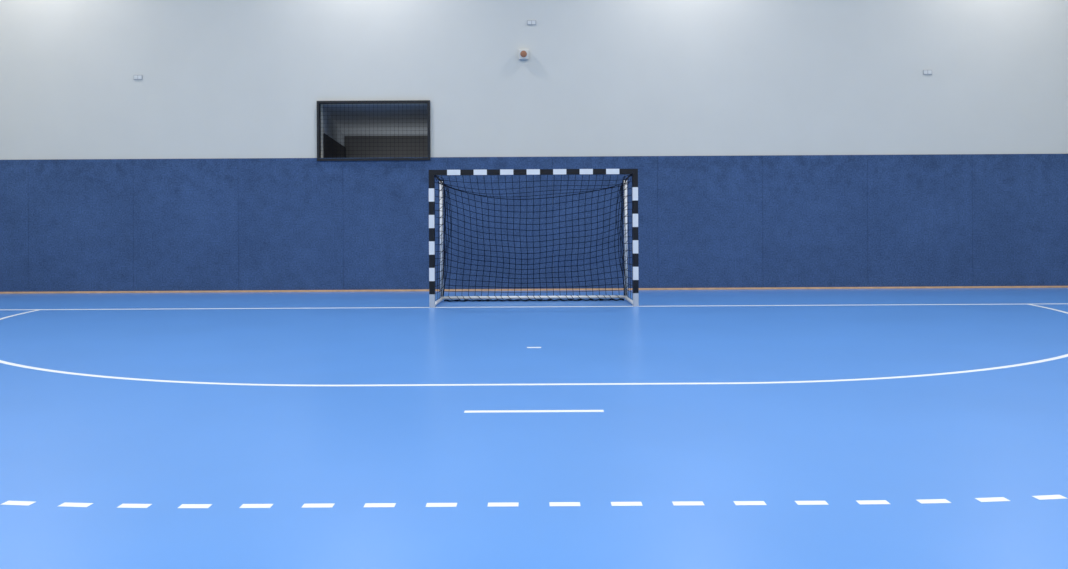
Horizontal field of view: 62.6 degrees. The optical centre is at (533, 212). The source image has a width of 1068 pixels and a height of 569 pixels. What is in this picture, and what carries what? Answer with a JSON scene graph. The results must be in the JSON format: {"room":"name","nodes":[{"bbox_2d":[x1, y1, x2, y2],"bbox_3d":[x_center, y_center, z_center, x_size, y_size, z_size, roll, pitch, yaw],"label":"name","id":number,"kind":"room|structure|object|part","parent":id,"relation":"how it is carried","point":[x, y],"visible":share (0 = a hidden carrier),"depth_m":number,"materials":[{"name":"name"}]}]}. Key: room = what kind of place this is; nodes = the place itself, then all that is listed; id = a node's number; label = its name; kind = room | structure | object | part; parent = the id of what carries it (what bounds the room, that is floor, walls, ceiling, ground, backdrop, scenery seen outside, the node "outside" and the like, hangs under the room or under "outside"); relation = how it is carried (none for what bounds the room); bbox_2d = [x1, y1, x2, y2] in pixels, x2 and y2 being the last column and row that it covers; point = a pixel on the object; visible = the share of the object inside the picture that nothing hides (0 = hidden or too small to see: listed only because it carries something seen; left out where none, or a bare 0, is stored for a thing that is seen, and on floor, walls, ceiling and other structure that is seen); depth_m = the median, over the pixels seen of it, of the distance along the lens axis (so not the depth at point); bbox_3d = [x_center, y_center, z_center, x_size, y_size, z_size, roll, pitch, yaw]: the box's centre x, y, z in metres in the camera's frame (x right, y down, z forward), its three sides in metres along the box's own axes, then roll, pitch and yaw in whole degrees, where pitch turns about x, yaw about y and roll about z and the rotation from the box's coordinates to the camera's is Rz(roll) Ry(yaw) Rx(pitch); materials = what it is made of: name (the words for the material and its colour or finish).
{"room":"sports hall","nodes":[
{"label":"sports hall","id":0,"kind":"room"},
{"bbox_2d":[323,105,343,145],"bbox_3d":[-4.178,-0.949,18.230,0.099,2.400,3.701,0,0,-6],"label":"wall","id":1,"kind":"structure","parent":0,"point":[330,128],"depth_m":17.68,"materials":[{"name":"grey paint"}]},
{"bbox_2d":[323,133,345,157],"bbox_3d":[-4.112,-0.615,18.235,0.030,1.730,3.663,0,0,-6],"label":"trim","id":2,"kind":"structure","parent":1,"relation":"attached to","point":[330,146],"depth_m":17.43,"materials":[{"name":"black"}]},
{"bbox_2d":[324,104,426,135],"bbox_3d":[-2.624,-1.968,18.230,3.410,0.420,3.670,0,0,0],"label":"ceiling","id":3,"kind":"structure","parent":0,"point":[411,115],"depth_m":18.01,"materials":[{"name":"grey paint"}]},
{"bbox_2d":[344,136,427,157],"bbox_3d":[-2.639,-0.958,20.115,3.650,2.400,0.100,0,0,0],"label":"wall","id":4,"kind":"structure","parent":0,"point":[411,148],"depth_m":20.07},
{"bbox_2d":[0,288,1067,568],"bbox_3d":[0.351,1.525,4.830,23.000,0.200,23.130,0,0,0],"label":"floor","id":5,"kind":"structure","parent":0,"point":[959,438],"depth_m":5.72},
{"bbox_2d":[0,501,34,505],"bbox_3d":[-2.557,1.441,4.359,0.150,0.002,0.057,0,0,7],"label":"floor line","id":6,"kind":"object","parent":5,"relation":"on","point":[24,503],"visible":1,"depth_m":4.35,"materials":[{"name":"white paint"}]},
{"bbox_2d":[57,502,92,506],"bbox_3d":[-2.258,1.439,4.329,0.150,0.002,0.057,0,0,5],"label":"floor line","id":7,"kind":"object","parent":5,"relation":"on","point":[65,504],"visible":1,"depth_m":4.32,"materials":[{"name":"white paint"}]},
{"bbox_2d":[117,504,151,507],"bbox_3d":[-1.958,1.437,4.308,0.150,0.002,0.057,0,0,3],"label":"floor line","id":8,"kind":"object","parent":5,"relation":"on","point":[121,505],"visible":1,"depth_m":4.30,"materials":[{"name":"white paint"}]},
{"bbox_2d":[178,504,211,507],"bbox_3d":[-1.658,1.436,4.298,0.150,0.002,0.060,0,0,0],"label":"floor line","id":9,"kind":"object","parent":5,"relation":"on","point":[182,505],"visible":1,"depth_m":4.29,"materials":[{"name":"white paint"}]},
{"bbox_2d":[240,504,272,507],"bbox_3d":[-1.357,1.434,4.296,0.150,0.002,0.057,0,0,0],"label":"floor line","id":10,"kind":"object","parent":5,"relation":"on","point":[243,505],"visible":1,"depth_m":4.29,"materials":[{"name":"white paint"}]},
{"bbox_2d":[301,503,334,507],"bbox_3d":[-1.055,1.432,4.296,0.150,0.002,0.057,0,0,0],"label":"floor line","id":11,"kind":"object","parent":5,"relation":"on","point":[328,505],"visible":1,"depth_m":4.29,"materials":[{"name":"white paint"}]},
{"bbox_2d":[364,503,395,506],"bbox_3d":[-0.754,1.431,4.296,0.150,0.002,0.057,0,0,0],"label":"floor line","id":12,"kind":"object","parent":5,"relation":"on","point":[366,504],"visible":1,"depth_m":4.30,"materials":[{"name":"white paint"}]},
{"bbox_2d":[426,503,456,506],"bbox_3d":[-0.452,1.429,4.296,0.150,0.002,0.057,0,0,0],"label":"floor line","id":13,"kind":"object","parent":5,"relation":"on","point":[427,504],"visible":1,"depth_m":4.29,"materials":[{"name":"white paint"}]},
{"bbox_2d":[488,502,518,506],"bbox_3d":[-0.151,1.427,4.296,0.150,0.002,0.057,0,0,0],"label":"floor line","id":14,"kind":"object","parent":5,"relation":"on","point":[503,504],"visible":1,"depth_m":4.29,"materials":[{"name":"white paint"}]},
{"bbox_2d":[429,169,638,307],"bbox_3d":[-0.006,0.386,13.829,3.160,2.080,1.129,0,0,0],"label":"goal","id":15,"kind":"object","parent":5,"relation":"on","point":[633,173],"visible":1,"depth_m":14.13,"materials":[{"name":"black fabric"}]},
{"bbox_3d":[-1.546,0.434,13.305,0.080,2.000,0.080,0,0,0],"label":"post","id":16,"kind":"part","parent":15,"relation":"part of","materials":[{"name":"metal"}]},
{"bbox_3d":[1.534,0.417,13.305,0.080,2.000,0.080,0,0,0],"label":"post","id":17,"kind":"part","parent":15,"relation":"part of","materials":[{"name":"metal"}]},
{"bbox_2d":[0,304,1067,385],"bbox_3d":[0.000,1.426,10.264,15.000,0.002,5.998,0,0,0],"label":"goal area line","id":18,"kind":"object","parent":5,"relation":"on","point":[1066,355],"visible":1,"depth_m":7.39,"materials":[{"name":"white paint"}]},
{"bbox_2d":[464,410,603,412],"bbox_3d":[0.000,1.426,6.311,1.000,0.002,0.062,0,0,0],"label":"penalty line","id":19,"kind":"object","parent":5,"relation":"on","point":[477,411],"visible":1,"depth_m":6.31,"materials":[{"name":"white paint"}]},
{"bbox_2d":[7,303,1067,309],"bbox_3d":[0.000,1.426,13.305,22.100,0.002,0.080,0,0,0],"label":"goal line","id":20,"kind":"object","parent":5,"relation":"on","point":[1060,303],"visible":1,"depth_m":13.30,"materials":[{"name":"white paint"}]},
{"bbox_2d":[549,502,579,505],"bbox_3d":[0.151,1.425,4.296,0.150,0.002,0.057,0,0,0],"label":"floor line","id":21,"kind":"object","parent":5,"relation":"on","point":[550,503],"visible":1,"depth_m":4.30,"materials":[{"name":"white paint"}]},
{"bbox_2d":[611,502,642,505],"bbox_3d":[0.452,1.424,4.296,0.150,0.002,0.057,0,0,0],"label":"floor line","id":22,"kind":"object","parent":5,"relation":"on","point":[612,503],"visible":1,"depth_m":4.29,"materials":[{"name":"white paint"}]},
{"bbox_2d":[672,501,704,505],"bbox_3d":[0.754,1.422,4.296,0.150,0.002,0.057,0,0,0],"label":"floor line","id":23,"kind":"object","parent":5,"relation":"on","point":[679,503],"visible":1,"depth_m":4.29,"materials":[{"name":"white paint"}]},
{"bbox_2d":[733,501,766,504],"bbox_3d":[1.055,1.420,4.296,0.150,0.002,0.057,0,0,0],"label":"floor line","id":24,"kind":"object","parent":5,"relation":"on","point":[735,502],"visible":1,"depth_m":4.29,"materials":[{"name":"white paint"}]},
{"bbox_2d":[795,501,828,504],"bbox_3d":[1.357,1.419,4.296,0.150,0.002,0.057,0,0,0],"label":"floor line","id":25,"kind":"object","parent":5,"relation":"on","point":[797,502],"visible":1,"depth_m":4.29,"materials":[{"name":"white paint"}]},
{"bbox_2d":[856,500,889,504],"bbox_3d":[1.658,1.417,4.298,0.150,0.002,0.060,0,0,0],"label":"floor line","id":26,"kind":"object","parent":5,"relation":"on","point":[861,502],"visible":1,"depth_m":4.29,"materials":[{"name":"white paint"}]},
{"bbox_2d":[917,499,950,503],"bbox_3d":[1.958,1.415,4.308,0.150,0.002,0.057,0,0,-3],"label":"floor line","id":27,"kind":"object","parent":5,"relation":"on","point":[922,501],"visible":1,"depth_m":4.30,"materials":[{"name":"white paint"}]},
{"bbox_2d":[975,497,1009,501],"bbox_3d":[2.258,1.413,4.329,0.150,0.002,0.057,0,0,-5],"label":"floor line","id":28,"kind":"object","parent":5,"relation":"on","point":[993,499],"visible":1,"depth_m":4.33,"materials":[{"name":"white paint"}]},
{"bbox_2d":[1032,495,1067,499],"bbox_3d":[2.557,1.412,4.359,0.150,0.002,0.057,0,0,-7],"label":"floor line","id":29,"kind":"object","parent":5,"relation":"on","point":[1042,497],"visible":1,"depth_m":4.35,"materials":[{"name":"white paint"}]},
{"bbox_2d":[0,0,1067,165],"bbox_3d":[0.329,-2.275,16.245,23.000,7.400,0.300,0,0,0],"label":"wall","id":30,"kind":"structure","parent":0,"point":[223,79],"depth_m":16.09,"materials":[{"name":"grey paint"}]},
{"bbox_2d":[133,75,142,79],"bbox_3d":[-7.248,-2.476,16.087,0.164,0.090,0.017,0,0,0],"label":"double socket","id":31,"kind":"object","parent":30,"relation":"attached to","point":[135,77],"visible":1,"depth_m":16.08,"materials":[{"name":"grey plastic"}]},
{"bbox_2d":[317,100,429,160],"bbox_3d":[-2.931,-1.495,16.095,2.064,1.096,0.120,0,0,0],"label":"window","id":32,"kind":"structure","parent":30,"relation":"in","point":[427,102],"depth_m":16.04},
{"bbox_2d":[319,103,426,157],"bbox_3d":[-2.931,-1.495,16.065,1.974,1.006,0.004,0,0,0],"label":"safety net","id":33,"kind":"object","parent":32,"relation":"attached to","point":[423,126],"visible":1,"depth_m":16.06,"materials":[{"name":"black fabric"}]},
{"bbox_2d":[519,49,528,59],"bbox_3d":[-0.189,-2.883,16.029,0.176,0.176,0.139,0,0,0],"label":"fire alarm","id":34,"kind":"object","parent":30,"relation":"attached to","point":[523,53],"visible":1,"depth_m":15.98,"materials":[{"name":"beige plastic"}]},
{"bbox_2d":[527,20,535,24],"bbox_3d":[-0.046,-3.478,16.087,0.164,0.090,0.017,0,0,0],"label":"double socket","id":35,"kind":"object","parent":30,"relation":"attached to","point":[529,22],"visible":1,"depth_m":16.08,"materials":[{"name":"grey plastic"}]},
{"bbox_2d":[0,286,1067,293],"bbox_3d":[0.350,1.408,16.074,23.000,0.034,0.042,0,0,0],"label":"baseboard","id":36,"kind":"structure","parent":30,"relation":"attached to","point":[929,286],"depth_m":16.05,"materials":[{"name":"orange wood"}]},
{"bbox_2d":[0,154,1067,291],"bbox_3d":[0.343,0.183,16.080,22.998,2.413,0.030,0,0,0],"label":"wall padding","id":37,"kind":"object","parent":30,"relation":"attached to","point":[928,220],"visible":0.99,"depth_m":16.06,"materials":[{"name":"blue fabric"}]},
{"bbox_3d":[-10.198,0.244,16.080,1.915,2.413,0.030,0,0,0],"label":"panel","id":38,"kind":"part","parent":37,"relation":"part of","materials":[{"name":"blue fabric"}]},
{"bbox_3d":[-8.281,0.233,16.080,1.915,2.413,0.030,0,0,0],"label":"panel","id":39,"kind":"part","parent":37,"relation":"part of","materials":[{"name":"blue fabric"}]},
{"bbox_3d":[-6.364,0.222,16.080,1.915,2.413,0.030,0,0,0],"label":"panel","id":40,"kind":"part","parent":37,"relation":"part of","materials":[{"name":"blue fabric"}]},
{"bbox_3d":[-4.447,0.211,16.080,1.915,2.413,0.030,0,0,0],"label":"panel","id":41,"kind":"part","parent":37,"relation":"part of","materials":[{"name":"blue fabric"}]},
{"bbox_3d":[-2.530,0.200,16.080,1.915,2.413,0.030,0,0,0],"label":"panel","id":42,"kind":"part","parent":37,"relation":"part of","materials":[{"name":"blue fabric"}]},
{"bbox_3d":[-0.613,0.189,16.080,1.915,2.413,0.030,0,0,0],"label":"panel","id":43,"kind":"part","parent":37,"relation":"part of","materials":[{"name":"blue fabric"}]},
{"bbox_3d":[1.304,0.178,16.080,1.915,2.413,0.030,0,0,0],"label":"panel","id":44,"kind":"part","parent":37,"relation":"part of","materials":[{"name":"blue fabric"}]},
{"bbox_3d":[3.220,0.167,16.080,1.915,2.413,0.030,0,0,0],"label":"panel","id":45,"kind":"part","parent":37,"relation":"part of","materials":[{"name":"blue fabric"}]},
{"bbox_3d":[5.138,0.156,16.080,1.915,2.413,0.030,0,0,0],"label":"panel","id":46,"kind":"part","parent":37,"relation":"part of","materials":[{"name":"blue fabric"}]},
{"bbox_3d":[7.054,0.145,16.080,1.915,2.413,0.030,0,0,0],"label":"panel","id":47,"kind":"part","parent":37,"relation":"part of","materials":[{"name":"blue fabric"}]},
{"bbox_3d":[8.971,0.134,16.080,1.915,2.413,0.030,0,0,0],"label":"panel","id":48,"kind":"part","parent":37,"relation":"part of","materials":[{"name":"blue fabric"}]},
{"bbox_2d":[923,70,931,74],"bbox_3d":[7.203,-2.569,16.087,0.164,0.090,0.017,0,0,0],"label":"double socket","id":49,"kind":"object","parent":30,"relation":"attached to","point":[925,72],"visible":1,"depth_m":16.08,"materials":[{"name":"grey plastic"}]}
]}

